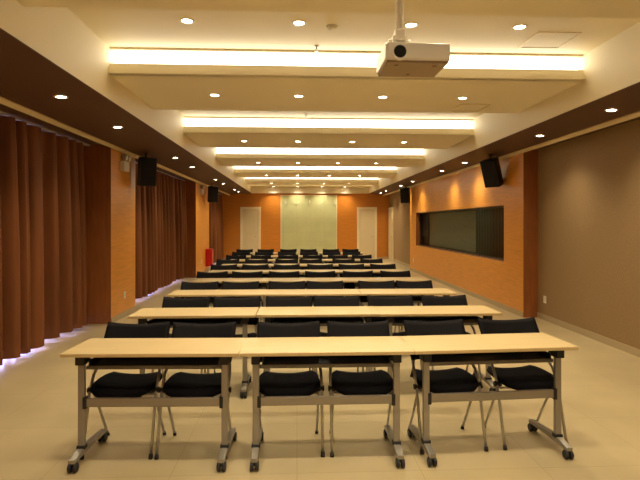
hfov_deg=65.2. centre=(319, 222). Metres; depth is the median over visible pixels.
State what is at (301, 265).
table
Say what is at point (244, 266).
chair
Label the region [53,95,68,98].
recessed light
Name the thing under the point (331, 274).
chair
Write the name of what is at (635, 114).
trim
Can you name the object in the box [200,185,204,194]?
lamp
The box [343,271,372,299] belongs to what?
chair
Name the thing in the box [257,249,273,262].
chair
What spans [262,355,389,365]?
shelf
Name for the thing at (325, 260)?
table
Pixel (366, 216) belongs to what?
door
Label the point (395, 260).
baseboard
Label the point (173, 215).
curtain
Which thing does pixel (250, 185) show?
trim
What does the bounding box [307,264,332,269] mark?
chair
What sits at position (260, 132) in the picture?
ceiling light panel
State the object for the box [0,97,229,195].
trim
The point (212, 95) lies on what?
recessed light
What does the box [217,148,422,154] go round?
lamp
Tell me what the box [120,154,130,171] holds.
lamp
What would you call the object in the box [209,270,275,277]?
table
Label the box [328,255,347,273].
chair
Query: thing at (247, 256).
table
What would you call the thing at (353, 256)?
chair
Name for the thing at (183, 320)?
shelf
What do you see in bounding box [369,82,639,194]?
trim
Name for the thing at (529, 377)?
chair
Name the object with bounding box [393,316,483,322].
shelf
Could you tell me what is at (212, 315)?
table
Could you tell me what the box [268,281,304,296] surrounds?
chair
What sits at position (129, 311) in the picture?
baseboard
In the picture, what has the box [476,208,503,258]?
drape
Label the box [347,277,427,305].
table
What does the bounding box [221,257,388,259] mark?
baseboard
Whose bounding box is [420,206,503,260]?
window
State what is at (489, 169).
grille
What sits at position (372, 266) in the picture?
chair
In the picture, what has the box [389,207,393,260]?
door
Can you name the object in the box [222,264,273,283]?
table
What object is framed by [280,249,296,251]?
chair
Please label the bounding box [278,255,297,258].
chair
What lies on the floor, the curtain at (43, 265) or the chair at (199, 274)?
the chair at (199, 274)
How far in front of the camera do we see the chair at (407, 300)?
5.21 m
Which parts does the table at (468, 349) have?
leg, shelf rail, leg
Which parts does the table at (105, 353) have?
leg, shelf rail, leg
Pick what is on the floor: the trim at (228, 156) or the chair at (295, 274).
the chair at (295, 274)
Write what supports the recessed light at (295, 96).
attached to the ceiling light panel at (163, 78)
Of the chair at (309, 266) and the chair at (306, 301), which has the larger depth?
the chair at (309, 266)
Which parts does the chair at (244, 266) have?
backrest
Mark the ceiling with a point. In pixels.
(79, 41)
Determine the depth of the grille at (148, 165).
8.92 m
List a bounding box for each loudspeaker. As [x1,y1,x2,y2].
[137,153,156,186]
[207,184,217,201]
[400,185,409,202]
[480,154,502,187]
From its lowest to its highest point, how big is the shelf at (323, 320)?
0.050 m
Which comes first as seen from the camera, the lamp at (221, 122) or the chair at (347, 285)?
the chair at (347, 285)
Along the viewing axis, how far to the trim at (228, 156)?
12.39 m
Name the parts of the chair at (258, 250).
backrest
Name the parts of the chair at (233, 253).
backrest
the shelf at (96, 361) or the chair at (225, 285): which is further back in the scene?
the chair at (225, 285)
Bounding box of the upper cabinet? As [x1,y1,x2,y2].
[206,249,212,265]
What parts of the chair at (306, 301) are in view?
backrest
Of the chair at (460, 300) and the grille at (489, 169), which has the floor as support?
the chair at (460, 300)
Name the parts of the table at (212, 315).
leg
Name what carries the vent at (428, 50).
attached to the ceiling projector
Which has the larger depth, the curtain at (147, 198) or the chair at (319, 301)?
the curtain at (147, 198)
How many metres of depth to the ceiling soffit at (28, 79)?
5.71 m
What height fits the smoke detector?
0.042 m
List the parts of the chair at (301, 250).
backrest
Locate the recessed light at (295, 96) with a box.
[293,95,303,97]
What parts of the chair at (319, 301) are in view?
seat, backrest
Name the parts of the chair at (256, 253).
backrest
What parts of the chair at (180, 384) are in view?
leg, post, leg, seat, backrest, leg, post, leg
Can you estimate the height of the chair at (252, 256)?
0.850 m
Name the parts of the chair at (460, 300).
backrest, leg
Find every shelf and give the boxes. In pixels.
[88,357,219,366]
[147,318,241,324]
[192,297,245,301]
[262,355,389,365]
[272,317,363,323]
[379,296,421,300]
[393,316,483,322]
[431,351,550,362]
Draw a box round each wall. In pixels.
[222,193,388,257]
[389,119,639,349]
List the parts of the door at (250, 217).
panel, panel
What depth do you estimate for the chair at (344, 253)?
13.34 m
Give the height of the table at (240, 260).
0.749 m
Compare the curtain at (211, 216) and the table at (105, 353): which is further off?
the curtain at (211, 216)
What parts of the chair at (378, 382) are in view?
post, leg, backrest, seat, leg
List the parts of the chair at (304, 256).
backrest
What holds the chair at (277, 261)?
on the floor
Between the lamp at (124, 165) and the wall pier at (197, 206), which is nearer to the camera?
the lamp at (124, 165)
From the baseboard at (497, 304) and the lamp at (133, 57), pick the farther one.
the baseboard at (497, 304)
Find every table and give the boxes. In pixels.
[60,338,245,472]
[128,307,258,397]
[167,289,266,333]
[191,278,271,321]
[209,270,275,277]
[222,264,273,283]
[231,259,274,263]
[238,255,277,267]
[239,336,413,470]
[256,306,379,395]
[265,289,361,303]
[271,277,349,305]
[276,269,341,277]
[278,263,335,269]
[282,259,330,274]
[335,263,388,268]
[340,269,404,276]
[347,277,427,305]
[358,288,456,302]
[373,305,501,393]
[399,333,578,466]
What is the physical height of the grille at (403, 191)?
0.477 m
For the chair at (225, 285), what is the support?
on the floor
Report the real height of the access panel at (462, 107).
0.008 m
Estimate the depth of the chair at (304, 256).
11.94 m
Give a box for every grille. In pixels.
[141,158,155,185]
[210,187,217,201]
[400,188,407,202]
[480,161,497,186]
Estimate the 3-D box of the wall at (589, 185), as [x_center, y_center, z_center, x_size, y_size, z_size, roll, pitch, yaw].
[3.722,0.150,9.181,0.120,2.900,26.000,0,0,-3]
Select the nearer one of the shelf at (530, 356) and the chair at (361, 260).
the shelf at (530, 356)
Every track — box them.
[0,111,89,145]
[135,162,184,180]
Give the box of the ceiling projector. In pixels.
[377,0,449,77]
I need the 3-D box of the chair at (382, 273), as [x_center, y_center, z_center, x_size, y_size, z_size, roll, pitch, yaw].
[1.207,1.181,7.757,0.500,0.850,0.500,0,0,-2]
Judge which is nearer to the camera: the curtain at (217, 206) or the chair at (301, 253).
the chair at (301, 253)
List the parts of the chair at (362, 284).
backrest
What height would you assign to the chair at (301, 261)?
0.850 m
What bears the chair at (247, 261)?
on the floor
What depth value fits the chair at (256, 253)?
13.23 m
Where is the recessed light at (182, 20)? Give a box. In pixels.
[179,18,194,23]
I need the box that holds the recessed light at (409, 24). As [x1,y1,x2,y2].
[404,22,418,27]
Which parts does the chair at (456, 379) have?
post, leg, leg, backrest, seat, leg, post, leg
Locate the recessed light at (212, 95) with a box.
[209,94,220,96]
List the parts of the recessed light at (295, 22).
bulb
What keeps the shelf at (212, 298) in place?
attached to the table at (249, 292)
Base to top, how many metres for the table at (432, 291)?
0.749 m
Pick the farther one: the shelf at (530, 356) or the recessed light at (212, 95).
the recessed light at (212, 95)
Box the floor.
[0,259,639,479]
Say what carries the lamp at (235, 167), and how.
attached to the trim at (240, 171)
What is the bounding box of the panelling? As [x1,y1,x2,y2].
[410,150,537,316]
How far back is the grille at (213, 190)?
15.96 m
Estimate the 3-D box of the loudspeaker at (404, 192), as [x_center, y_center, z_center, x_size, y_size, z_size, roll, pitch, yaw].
[2.868,-0.957,16.663,0.300,0.598,0.327,0,0,36]
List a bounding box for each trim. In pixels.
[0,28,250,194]
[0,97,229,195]
[17,0,639,18]
[215,147,424,166]
[233,166,396,177]
[245,178,378,184]
[250,185,370,186]
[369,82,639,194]
[383,111,639,195]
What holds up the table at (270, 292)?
on the floor
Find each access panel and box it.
[452,104,489,111]
[518,32,581,48]
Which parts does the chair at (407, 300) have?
backrest, seat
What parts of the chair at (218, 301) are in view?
backrest, seat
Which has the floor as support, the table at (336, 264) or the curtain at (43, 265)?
the table at (336, 264)
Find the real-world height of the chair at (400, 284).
0.850 m
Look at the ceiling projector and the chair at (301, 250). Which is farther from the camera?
the chair at (301, 250)
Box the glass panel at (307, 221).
[281,195,336,258]
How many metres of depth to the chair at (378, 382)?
3.69 m
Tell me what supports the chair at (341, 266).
on the floor
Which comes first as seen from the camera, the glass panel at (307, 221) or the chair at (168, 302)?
the chair at (168, 302)
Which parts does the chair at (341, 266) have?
backrest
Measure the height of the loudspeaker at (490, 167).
0.598 m
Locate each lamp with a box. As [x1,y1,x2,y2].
[114,51,577,69]
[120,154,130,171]
[185,118,470,128]
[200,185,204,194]
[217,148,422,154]
[234,166,395,169]
[246,178,377,178]
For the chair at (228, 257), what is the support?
on the floor
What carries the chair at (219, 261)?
on the floor
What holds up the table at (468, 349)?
on the floor
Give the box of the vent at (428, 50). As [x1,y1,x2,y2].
[424,46,444,55]
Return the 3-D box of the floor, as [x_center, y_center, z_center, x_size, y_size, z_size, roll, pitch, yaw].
[-0.274,1.650,8.997,8.480,0.100,26.200,0,0,-3]
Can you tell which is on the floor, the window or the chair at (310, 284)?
the chair at (310, 284)
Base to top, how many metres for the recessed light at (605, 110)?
0.018 m
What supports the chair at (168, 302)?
on the floor
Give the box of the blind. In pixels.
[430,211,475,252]
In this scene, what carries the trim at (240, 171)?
attached to the ceiling
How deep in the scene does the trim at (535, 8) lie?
3.63 m
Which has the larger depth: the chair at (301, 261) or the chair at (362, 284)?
the chair at (301, 261)
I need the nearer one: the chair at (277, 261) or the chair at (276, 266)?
the chair at (276, 266)
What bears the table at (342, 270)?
on the floor
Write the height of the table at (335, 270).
0.749 m
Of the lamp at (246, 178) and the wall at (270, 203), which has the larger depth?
the wall at (270, 203)
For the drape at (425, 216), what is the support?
hanging from the window
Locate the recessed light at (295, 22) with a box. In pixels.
[292,20,306,25]
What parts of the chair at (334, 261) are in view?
backrest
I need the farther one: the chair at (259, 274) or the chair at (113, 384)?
the chair at (259, 274)
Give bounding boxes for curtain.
[0,115,86,364]
[135,163,160,298]
[159,172,186,287]
[209,202,213,262]
[213,194,223,262]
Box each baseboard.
[111,306,135,321]
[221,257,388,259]
[394,259,409,266]
[410,268,522,316]
[537,312,639,357]
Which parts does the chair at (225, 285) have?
backrest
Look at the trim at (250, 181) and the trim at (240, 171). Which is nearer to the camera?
the trim at (240, 171)
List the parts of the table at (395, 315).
leg, shelf rail, leg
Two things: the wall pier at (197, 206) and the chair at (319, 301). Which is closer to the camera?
the chair at (319, 301)
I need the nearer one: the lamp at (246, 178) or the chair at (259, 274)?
the chair at (259, 274)
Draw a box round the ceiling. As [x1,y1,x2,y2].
[0,0,639,193]
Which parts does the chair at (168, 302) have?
backrest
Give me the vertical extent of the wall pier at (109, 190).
2.840 m
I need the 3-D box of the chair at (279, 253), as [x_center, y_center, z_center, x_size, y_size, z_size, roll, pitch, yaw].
[-0.867,1.181,13.068,0.500,0.850,0.500,0,0,-3]
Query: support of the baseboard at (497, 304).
attached to the panelling
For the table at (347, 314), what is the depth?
4.83 m
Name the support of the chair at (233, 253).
on the floor
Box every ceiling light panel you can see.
[108,47,585,112]
[183,117,473,148]
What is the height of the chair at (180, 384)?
0.850 m
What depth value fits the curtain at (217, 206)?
20.78 m
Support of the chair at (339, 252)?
on the floor
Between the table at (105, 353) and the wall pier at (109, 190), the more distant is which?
the wall pier at (109, 190)
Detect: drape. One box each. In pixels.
[422,213,428,245]
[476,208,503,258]
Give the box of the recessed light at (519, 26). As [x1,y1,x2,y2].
[512,24,527,29]
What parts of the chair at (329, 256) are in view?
backrest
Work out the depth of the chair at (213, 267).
9.16 m
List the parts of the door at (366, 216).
panel, panel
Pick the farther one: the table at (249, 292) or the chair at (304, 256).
the chair at (304, 256)
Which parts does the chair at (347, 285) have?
backrest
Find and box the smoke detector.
[326,24,337,31]
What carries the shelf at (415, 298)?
attached to the table at (432, 291)
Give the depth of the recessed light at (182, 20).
4.59 m
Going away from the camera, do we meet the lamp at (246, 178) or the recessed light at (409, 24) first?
the recessed light at (409, 24)
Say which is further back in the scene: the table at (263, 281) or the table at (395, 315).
the table at (263, 281)
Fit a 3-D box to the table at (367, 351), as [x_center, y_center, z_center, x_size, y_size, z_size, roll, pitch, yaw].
[0.040,1.225,3.478,1.156,0.749,0.517,0,0,-3]
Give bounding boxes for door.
[240,207,260,258]
[357,207,376,258]
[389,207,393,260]
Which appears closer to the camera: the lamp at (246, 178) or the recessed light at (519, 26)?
the recessed light at (519, 26)
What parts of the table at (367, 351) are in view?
leg, shelf rail, leg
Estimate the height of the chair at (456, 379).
0.850 m
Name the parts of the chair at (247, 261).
backrest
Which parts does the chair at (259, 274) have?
backrest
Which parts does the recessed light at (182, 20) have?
bulb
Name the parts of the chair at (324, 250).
backrest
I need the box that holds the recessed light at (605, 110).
[604,109,617,111]
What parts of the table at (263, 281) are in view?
leg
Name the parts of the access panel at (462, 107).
hatch door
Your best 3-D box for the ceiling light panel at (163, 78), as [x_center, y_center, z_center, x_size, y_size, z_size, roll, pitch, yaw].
[0.306,-1.716,6.210,5.143,0.287,1.702,0,0,-3]
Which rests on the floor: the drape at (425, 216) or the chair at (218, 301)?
the chair at (218, 301)
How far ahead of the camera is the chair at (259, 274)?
7.84 m
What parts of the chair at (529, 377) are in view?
leg, post, leg, backrest, seat, leg, leg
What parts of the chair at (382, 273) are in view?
backrest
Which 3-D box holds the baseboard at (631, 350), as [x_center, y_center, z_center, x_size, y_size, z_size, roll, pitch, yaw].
[3.971,1.555,2.335,0.012,0.090,12.300,0,0,-3]
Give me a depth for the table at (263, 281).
7.39 m
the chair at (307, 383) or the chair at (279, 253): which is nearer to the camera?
the chair at (307, 383)
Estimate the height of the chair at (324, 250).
0.850 m
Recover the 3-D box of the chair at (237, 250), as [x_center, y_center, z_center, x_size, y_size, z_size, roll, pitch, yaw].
[-2.188,1.181,14.358,0.500,0.850,0.500,0,0,-2]
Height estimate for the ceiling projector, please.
0.769 m
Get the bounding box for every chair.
[79,321,170,459]
[149,296,210,392]
[154,321,235,459]
[180,281,218,297]
[196,271,227,283]
[207,296,260,373]
[210,264,236,306]
[216,259,239,267]
[221,281,258,326]
[226,255,245,262]
[232,252,249,267]
[232,271,262,321]
[236,249,252,254]
[242,264,268,288]
[245,259,267,284]
[251,255,270,262]
[255,252,272,267]
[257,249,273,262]
[257,321,324,456]
[263,296,313,371]
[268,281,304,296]
[269,271,298,277]
[274,264,299,273]
[275,259,297,263]
[278,251,295,254]
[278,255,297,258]
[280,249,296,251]
[299,259,321,274]
[300,249,316,273]
[300,251,317,258]
[302,255,322,273]
[305,271,334,283]
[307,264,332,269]
[307,280,343,296]
[313,295,363,372]
[323,249,338,276]
[323,251,340,261]
[327,320,392,456]
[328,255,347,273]
[332,258,354,276]
[338,264,367,305]
[342,249,358,251]
[343,251,360,258]
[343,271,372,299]
[352,255,371,262]
[358,280,399,332]
[360,258,382,267]
[367,295,421,376]
[370,264,395,273]
[380,270,414,305]
[396,280,433,331]
[403,319,488,454]
[421,295,482,387]
[477,317,568,449]
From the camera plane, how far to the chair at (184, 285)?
6.47 m
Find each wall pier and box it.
[83,145,134,323]
[185,180,208,277]
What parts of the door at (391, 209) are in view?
panel, panel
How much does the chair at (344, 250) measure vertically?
0.850 m
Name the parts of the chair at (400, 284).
backrest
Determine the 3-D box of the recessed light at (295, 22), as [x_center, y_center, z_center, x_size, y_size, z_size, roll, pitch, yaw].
[-0.194,-1.856,4.646,0.142,0.006,0.142,0,0,-3]
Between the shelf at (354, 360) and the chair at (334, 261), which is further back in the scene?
the chair at (334, 261)
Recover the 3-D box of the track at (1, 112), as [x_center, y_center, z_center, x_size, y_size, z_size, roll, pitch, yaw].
[-3.537,-1.228,5.083,0.060,0.023,5.660,0,0,-3]
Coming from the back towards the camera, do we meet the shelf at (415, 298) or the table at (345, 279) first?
the table at (345, 279)
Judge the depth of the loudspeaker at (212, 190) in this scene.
15.96 m
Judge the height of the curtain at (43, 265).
2.777 m
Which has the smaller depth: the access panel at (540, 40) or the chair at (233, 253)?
the access panel at (540, 40)
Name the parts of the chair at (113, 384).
leg, post, leg, seat, backrest, leg, post, leg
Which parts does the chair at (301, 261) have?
backrest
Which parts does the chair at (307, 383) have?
leg, backrest, seat, leg, post, leg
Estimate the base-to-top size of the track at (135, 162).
0.023 m
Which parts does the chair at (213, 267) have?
backrest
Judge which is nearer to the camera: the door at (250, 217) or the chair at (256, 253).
the chair at (256, 253)

